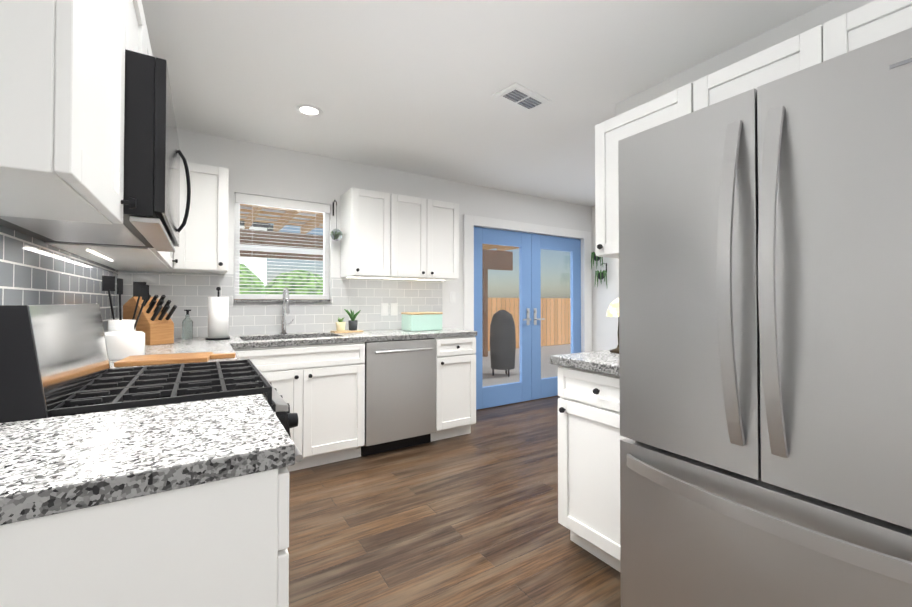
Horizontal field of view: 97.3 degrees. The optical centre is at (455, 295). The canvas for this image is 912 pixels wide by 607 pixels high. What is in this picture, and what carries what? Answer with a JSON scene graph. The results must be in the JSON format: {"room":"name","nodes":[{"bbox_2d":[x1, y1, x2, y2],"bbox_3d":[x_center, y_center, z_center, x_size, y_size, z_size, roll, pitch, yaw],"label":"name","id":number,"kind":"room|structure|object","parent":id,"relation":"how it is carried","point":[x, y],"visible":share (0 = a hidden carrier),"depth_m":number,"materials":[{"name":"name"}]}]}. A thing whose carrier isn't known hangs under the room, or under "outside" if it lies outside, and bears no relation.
{"room":"kitchen","nodes":[
{"label":"kitchen","id":0,"kind":"room"},
{"bbox_2d":[331,200,341,240],"bbox_3d":[-1.033,-0.653,3.442,0.101,0.364,0.154,0,-1,-32],"label":"hanging planter","id":1,"kind":"object","parent":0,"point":[336,234],"depth_m":3.39,"materials":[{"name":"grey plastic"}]},
{"bbox_2d":[118,128,591,335],"bbox_3d":[-0.283,0.018,4.070,4.856,2.440,0.120,0,-1,-32],"label":"wall","id":2,"kind":"structure","parent":0,"point":[265,170],"depth_m":3.54,"materials":[{"name":"white paint"}]},
{"bbox_2d":[111,161,228,273],"bbox_3d":[-1.935,-0.535,2.749,0.640,0.720,0.353,0,-1,-32],"label":"upper cabinet","id":3,"kind":"object","parent":2,"relation":"attached to","point":[203,242],"visible":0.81,"depth_m":2.73,"materials":[{"name":"white paint"}]},
{"bbox_2d":[118,271,441,337],"bbox_3d":[-1.218,0.072,3.403,2.548,0.471,0.006,0,-1,-32],"label":"wall tile","id":4,"kind":"structure","parent":2,"relation":"attached to","point":[192,292],"depth_m":3.31,"materials":[{"name":"grey tile"}]},
{"bbox_2d":[381,303,387,315],"bbox_3d":[-0.666,0.126,3.743,0.072,0.115,0.006,0,-1,-32],"label":"electrical outlet plate","id":5,"kind":"object","parent":4,"relation":"attached to","point":[384,306],"depth_m":3.74,"materials":[{"name":"white plastic"}]},
{"bbox_2d":[390,303,397,315],"bbox_3d":[-0.585,0.127,3.795,0.072,0.115,0.006,0,-1,-32],"label":"electrical outlet plate","id":6,"kind":"object","parent":4,"relation":"attached to","point":[393,309],"depth_m":3.79,"materials":[{"name":"white plastic"}]},
{"bbox_2d":[234,194,328,298],"bbox_3d":[-1.442,-0.387,3.360,0.736,0.826,0.050,0,-1,-32],"label":"window","id":7,"kind":"structure","parent":2,"relation":"in","point":[325,252],"depth_m":3.32,"materials":[{"name":"white plastic"}]},
{"bbox_2d":[235,193,329,298],"bbox_3d":[-1.416,-0.388,3.318,0.724,0.820,0.042,0,-1,-32],"label":"window blinds","id":8,"kind":"object","parent":7,"relation":"attached to","point":[248,199],"visible":0.92,"depth_m":3.29,"materials":[{"name":"white"}]},
{"bbox_2d":[234,299,330,302],"bbox_3d":[-1.407,0.042,3.299,0.736,0.028,0.078,0,-1,-32],"label":"window sill","id":9,"kind":"structure","parent":2,"relation":"attached to","point":[281,300],"depth_m":3.24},
{"bbox_2d":[340,188,389,278],"bbox_3d":[-0.783,-0.522,3.478,0.339,0.726,0.353,0,-1,-32],"label":"upper cabinet","id":10,"kind":"object","parent":2,"relation":"attached to","point":[365,231],"visible":1,"depth_m":3.36,"materials":[{"name":"white paint"}]},
{"bbox_2d":[380,194,458,280],"bbox_3d":[-0.342,-0.518,3.756,0.699,0.726,0.353,0,-1,-32],"label":"upper cabinet","id":11,"kind":"object","parent":2,"relation":"attached to","point":[424,239],"visible":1,"depth_m":3.62,"materials":[{"name":"white paint"}]},
{"bbox_2d":[450,292,455,302],"bbox_3d":[-0.035,0.011,4.150,0.070,0.115,0.008,0,-1,-32],"label":"electrical outlet plate","id":12,"kind":"object","parent":2,"relation":"attached to","point":[452,294],"depth_m":4.15,"materials":[{"name":"white plastic"}]},
{"bbox_2d":[474,227,530,409],"bbox_3d":[0.533,0.242,4.551,0.870,1.988,0.095,0,-1,-32],"label":"door leaf","id":13,"kind":"structure","parent":2,"relation":"in","point":[499,394],"depth_m":4.59,"materials":[{"name":"blue paint"}]},
{"bbox_2d":[463,214,591,351],"bbox_3d":[0.900,0.198,4.803,2.010,2.100,0.139,0,-1,-32],"label":"door frame","id":14,"kind":"structure","parent":2,"relation":"attached to","point":[470,222],"depth_m":4.68,"materials":[{"name":"white wood"}]},
{"bbox_2d":[531,234,580,399],"bbox_3d":[1.272,0.248,5.018,0.870,1.988,0.095,0,-1,-32],"label":"door leaf","id":15,"kind":"structure","parent":2,"relation":"in","point":[542,387],"depth_m":4.94,"materials":[{"name":"blue paint"}]},
{"bbox_2d":[288,395,620,606],"bbox_3d":[1.147,1.238,1.792,5.096,0.060,5.471,0,-1,-32],"label":"floor","id":16,"kind":"structure","parent":0,"point":[469,520],"depth_m":2.09,"materials":[{"name":"brown wood"}]},
{"bbox_2d":[0,467,288,606],"bbox_3d":[-0.688,0.755,0.776,0.658,0.879,0.469,0,-1,-32],"label":"base cabinet","id":17,"kind":"object","parent":16,"relation":"on","point":[223,543],"visible":0.65,"depth_m":0.64,"materials":[{"name":"white paint"}]},
{"bbox_2d":[0,394,294,524],"bbox_3d":[-0.695,0.294,0.774,0.638,0.040,0.479,0,-1,-32],"label":"countertop","id":18,"kind":"structure","parent":17,"relation":"on","point":[54,465],"depth_m":0.71,"materials":[{"name":"stone"}]},
{"bbox_2d":[0,304,302,549],"bbox_3d":[-0.931,0.614,1.355,0.657,1.175,0.756,0,-1,-32],"label":"gas range","id":19,"kind":"object","parent":16,"relation":"on","point":[54,360],"visible":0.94,"depth_m":1.11,"materials":[{"name":"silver metal"}]},
{"bbox_2d":[234,342,364,471],"bbox_3d":[-1.210,0.784,3.004,0.888,0.879,0.658,0,-1,-32],"label":"base cabinet","id":20,"kind":"object","parent":16,"relation":"on","point":[320,389],"visible":0.65,"depth_m":2.83,"materials":[{"name":"white paint"}]},
{"bbox_2d":[361,338,435,456],"bbox_3d":[-0.572,0.790,3.391,0.598,0.877,0.678,0,-1,-32],"label":"dishwasher","id":21,"kind":"object","parent":16,"relation":"on","point":[400,394],"visible":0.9,"depth_m":3.13,"materials":[{"name":"silver metal"}]},
{"bbox_2d":[431,336,475,441],"bbox_3d":[-0.152,0.793,3.673,0.408,0.879,0.658,0,-1,-32],"label":"base cabinet","id":22,"kind":"object","parent":16,"relation":"on","point":[455,386],"visible":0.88,"depth_m":3.43,"materials":[{"name":"white paint"}]},
{"bbox_2d":[558,366,625,572],"bbox_3d":[0.928,0.770,1.931,0.781,0.879,0.491,0,-1,-32],"label":"base cabinet","id":23,"kind":"object","parent":16,"relation":"on","point":[589,437],"visible":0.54,"depth_m":1.79,"materials":[{"name":"white paint"}]},
{"bbox_2d":[550,349,618,375],"bbox_3d":[0.923,0.310,1.942,0.783,0.040,0.517,0,-1,-32],"label":"countertop","id":24,"kind":"structure","parent":23,"relation":"on","point":[605,361],"depth_m":1.83,"materials":[{"name":"stone"}]},
{"bbox_2d":[606,298,618,352],"bbox_3d":[0.847,0.150,2.072,0.132,0.280,0.130,0,-1,-32],"label":"lamp","id":25,"kind":"object","parent":24,"relation":"on","point":[613,310],"visible":0.46,"depth_m":2.05,"materials":[{"name":"brown metal"}]},
{"bbox_2d":[618,28,911,606],"bbox_3d":[1.172,0.324,1.290,1.056,1.755,0.832,0,-1,-32],"label":"refrigerator","id":26,"kind":"object","parent":16,"relation":"on","point":[765,305],"visible":1,"depth_m":1.00,"materials":[{"name":"silver metal"}]},
{"bbox_3d":[-1.620,0.774,2.251,0.658,0.879,1.489,0,-1,-32],"label":"base cabinet","id":27,"kind":"object","parent":16,"relation":"on","visible":0},
{"bbox_2d":[109,342,241,368],"bbox_3d":[-1.446,0.310,1.984,0.660,0.040,0.840,0,-1,-32],"label":"countertop","id":28,"kind":"structure","parent":27,"relation":"on","point":[193,345],"depth_m":2.20,"materials":[{"name":"stone"}]},
{"bbox_2d":[104,331,144,360],"bbox_3d":[-1.560,0.225,1.863,0.184,0.125,0.184,0,-1,-32],"label":"canister","id":29,"kind":"object","parent":28,"relation":"on","point":[122,344],"visible":0.73,"depth_m":1.81,"materials":[{"name":"white ceramic"}]},
{"bbox_2d":[114,352,235,366],"bbox_3d":[-1.222,0.276,1.786,0.420,0.020,0.220,0,-1,-26],"label":"cutting board","id":30,"kind":"object","parent":28,"relation":"on","point":[156,359],"visible":1,"depth_m":1.72,"materials":[{"name":"brown wood"}]},
{"bbox_2d":[145,327,476,348],"bbox_3d":[-1.053,0.325,3.122,2.542,0.040,0.636,0,-1,-32],"label":"countertop","id":31,"kind":"structure","parent":27,"relation":"on","point":[315,338],"depth_m":3.07,"materials":[{"name":"stone"}]},
{"bbox_2d":[102,276,148,331],"bbox_3d":[-1.839,0.090,2.229,0.219,0.405,0.210,0,-1,-32],"label":"utensil crock","id":32,"kind":"object","parent":31,"relation":"on","point":[140,289],"visible":0.58,"depth_m":2.24,"materials":[{"name":"white ceramic"}]},
{"bbox_2d":[123,295,176,344],"bbox_3d":[-1.891,0.143,2.490,0.334,0.305,0.138,0,-1,23],"label":"knife block","id":33,"kind":"object","parent":31,"relation":"on","point":[155,324],"visible":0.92,"depth_m":2.44,"materials":[{"name":"brown wood"}]},
{"bbox_2d":[182,310,192,338],"bbox_3d":[-1.869,0.197,2.792,0.064,0.205,0.064,0,-1,-32],"label":"soap bottle","id":34,"kind":"object","parent":31,"relation":"on","point":[187,327],"visible":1,"depth_m":2.77,"materials":[{"name":"clear glass"}]},
{"bbox_2d":[205,287,230,339],"bbox_3d":[-1.642,0.117,2.771,0.150,0.364,0.150,0,-1,-32],"label":"paper towel holder","id":35,"kind":"object","parent":31,"relation":"on","point":[218,317],"visible":1,"depth_m":2.72,"materials":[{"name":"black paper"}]},
{"bbox_2d":[280,287,293,333],"bbox_3d":[-1.320,0.118,3.167,0.103,0.374,0.213,0,-1,-32],"label":"faucet","id":36,"kind":"object","parent":31,"relation":"on","point":[283,320],"visible":1,"depth_m":3.20,"materials":[{"name":"silver metal"}]},
{"bbox_2d":[331,309,362,332],"bbox_3d":[-0.928,0.209,3.423,0.245,0.199,0.141,0,-1,-32],"label":"pot","id":37,"kind":"object","parent":31,"relation":"on","point":[352,324],"visible":1,"depth_m":3.42,"materials":[{"name":"white ceramic"}]},
{"bbox_2d":[401,312,442,330],"bbox_3d":[-0.311,0.230,3.658,0.328,0.163,0.208,0,-1,-32],"label":"bread box","id":38,"kind":"object","parent":31,"relation":"on","point":[421,321],"visible":1,"depth_m":3.57,"materials":[{"name":"green ceramic"}]},
{"bbox_2d":[141,0,831,206],"bbox_3d":[1.147,-1.272,1.826,5.096,0.080,5.471,0,-1,-32],"label":"ceiling","id":39,"kind":"structure","parent":0,"point":[412,86],"depth_m":2.17,"materials":[{"name":"white paint"}]},
{"bbox_2d":[295,104,322,116],"bbox_3d":[-0.966,-1.217,2.636,0.170,0.008,0.170,0,-1,-32],"label":"recessed light","id":40,"kind":"object","parent":39,"relation":"in","point":[308,110],"visible":1,"depth_m":2.63,"materials":[{"name":"white"}]},
{"bbox_2d":[492,82,551,112],"bbox_3d":[0.412,-1.216,2.478,0.340,0.014,0.190,1,-1,-40],"label":"ceiling vent","id":41,"kind":"object","parent":39,"relation":"in","point":[521,97],"visible":1,"depth_m":2.46,"materials":[{"name":"white metal"}]},
{"bbox_2d":[591,206,616,350],"bbox_3d":[3.250,0.005,3.139,0.120,2.440,5.471,0,-1,-32],"label":"wall","id":42,"kind":"structure","parent":0,"point":[604,326],"depth_m":5.17,"materials":[{"name":"white paint"}]},
{"bbox_2d":[591,252,606,286],"bbox_3d":[1.829,-0.379,5.102,0.187,0.566,0.208,0,-1,-32],"label":"hanging plant","id":43,"kind":"object","parent":42,"relation":"hanging from","point":[601,275],"visible":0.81,"depth_m":5.07,"materials":[{"name":"green plant"}]},
{"bbox_2d":[616,0,873,345],"bbox_3d":[1.948,-0.021,1.174,0.120,2.440,3.300,0,-1,-32],"label":"wall","id":44,"kind":"structure","parent":0,"point":[821,15],"depth_m":1.95,"materials":[{"name":"white paint"}]},
{"bbox_2d":[595,83,692,258],"bbox_3d":[1.050,-0.557,2.021,0.496,0.695,0.499,0,-1,-32],"label":"upper cabinet","id":45,"kind":"object","parent":44,"relation":"attached to","point":[662,109],"visible":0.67,"depth_m":2.02,"materials":[{"name":"white paint"}]},
{"bbox_2d":[693,0,911,111],"bbox_3d":[1.421,-0.754,1.464,0.468,0.315,0.840,0,-1,-32],"label":"upper cabinet","id":46,"kind":"object","parent":44,"relation":"attached to","point":[868,23],"visible":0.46,"depth_m":1.37,"materials":[{"name":"white paint"}]},
{"bbox_3d":[-0.956,-0.030,0.479,0.120,2.440,5.471,0,-1,-32],"label":"wall","id":47,"kind":"structure","parent":0,"visible":0},
{"bbox_2d":[0,225,117,331],"bbox_3d":[-1.565,0.044,1.561,0.006,0.479,2.733,0,-1,-32],"label":"wall tiles","id":48,"kind":"structure","parent":47,"relation":"attached to","point":[34,271],"depth_m":1.48,"materials":[{"name":"grey tile"}]},
{"bbox_2d":[0,0,136,224],"bbox_3d":[-0.818,-0.546,0.714,0.353,0.751,0.467,0,-1,-32],"label":"upper cabinet","id":49,"kind":"object","parent":47,"relation":"attached to","point":[62,84],"visible":1,"depth_m":0.61,"materials":[{"name":"white paint"}]},
{"bbox_2d":[45,242,177,268],"bbox_3d":[-1.668,-0.541,2.059,0.353,0.726,1.187,0,-1,-32],"label":"upper cabinet","id":50,"kind":"object","parent":47,"relation":"attached to","point":[124,256],"visible":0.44,"depth_m":1.85,"materials":[{"name":"white paint"}]},
{"bbox_2d":[125,0,152,55],"bbox_3d":[-1.159,-0.763,1.230,0.325,0.303,0.756,0,-1,-32],"label":"upper cabinet","id":51,"kind":"object","parent":47,"relation":"attached to","point":[137,37],"visible":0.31,"depth_m":1.21,"materials":[{"name":"white paint"}]},
{"bbox_2d":[0,49,190,251],"bbox_3d":[-1.107,-0.398,1.258,0.449,0.424,0.756,0,-1,-32],"label":"microwave","id":52,"kind":"object","parent":51,"relation":"attached to","point":[153,154],"visible":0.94,"depth_m":1.03,"materials":[{"name":"black metal"}]},
{"label":"outside","id":53,"kind":"structure","parent":0,"visible":0},
{"bbox_2d":[482,344,570,386],"bbox_3d":[-3.216,1.355,10.483,18.000,0.055,13.875,0,-1,-32],"label":"patio slab","id":54,"kind":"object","parent":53,"point":[496,377],"depth_m":6.99,"materials":[{"name":"grey concrete"}]},
{"bbox_2d":[240,221,272,285],"bbox_3d":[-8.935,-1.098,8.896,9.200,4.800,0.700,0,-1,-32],"label":"neighbouring house","id":55,"kind":"structure","parent":54,"relation":"on","point":[257,226],"depth_m":10.93,"materials":[{"name":"white"}]},
{"bbox_2d":[239,264,322,294],"bbox_3d":[-5.652,0.465,7.943,6.499,2.540,2.258,0,-1,-32],"label":"bushes","id":56,"kind":"object","parent":54,"relation":"on","point":[315,288],"depth_m":8.50,"materials":[{"name":"green plant"}]},
{"bbox_2d":[240,204,518,356],"bbox_3d":[-0.877,0.013,5.960,6.900,2.500,3.450,0,-1,-32],"label":"pergola","id":57,"kind":"object","parent":54,"relation":"on","point":[492,253],"depth_m":6.47,"materials":[{"name":"brown wood"}]},
{"bbox_2d":[490,310,515,376],"bbox_3d":[0.746,0.744,6.415,0.420,1.050,0.420,0,-1,-32],"label":"covered grill","id":58,"kind":"object","parent":54,"relation":"on","point":[509,343],"depth_m":6.25,"materials":[{"name":"black fabric"}]},
{"bbox_2d":[488,298,570,350],"bbox_3d":[0.423,0.704,9.415,13.000,1.330,0.045,0,-1,-32],"label":"fence","id":59,"kind":"object","parent":54,"relation":"on","point":[555,303],"depth_m":10.70,"materials":[{"name":"brown wood"}]}
]}

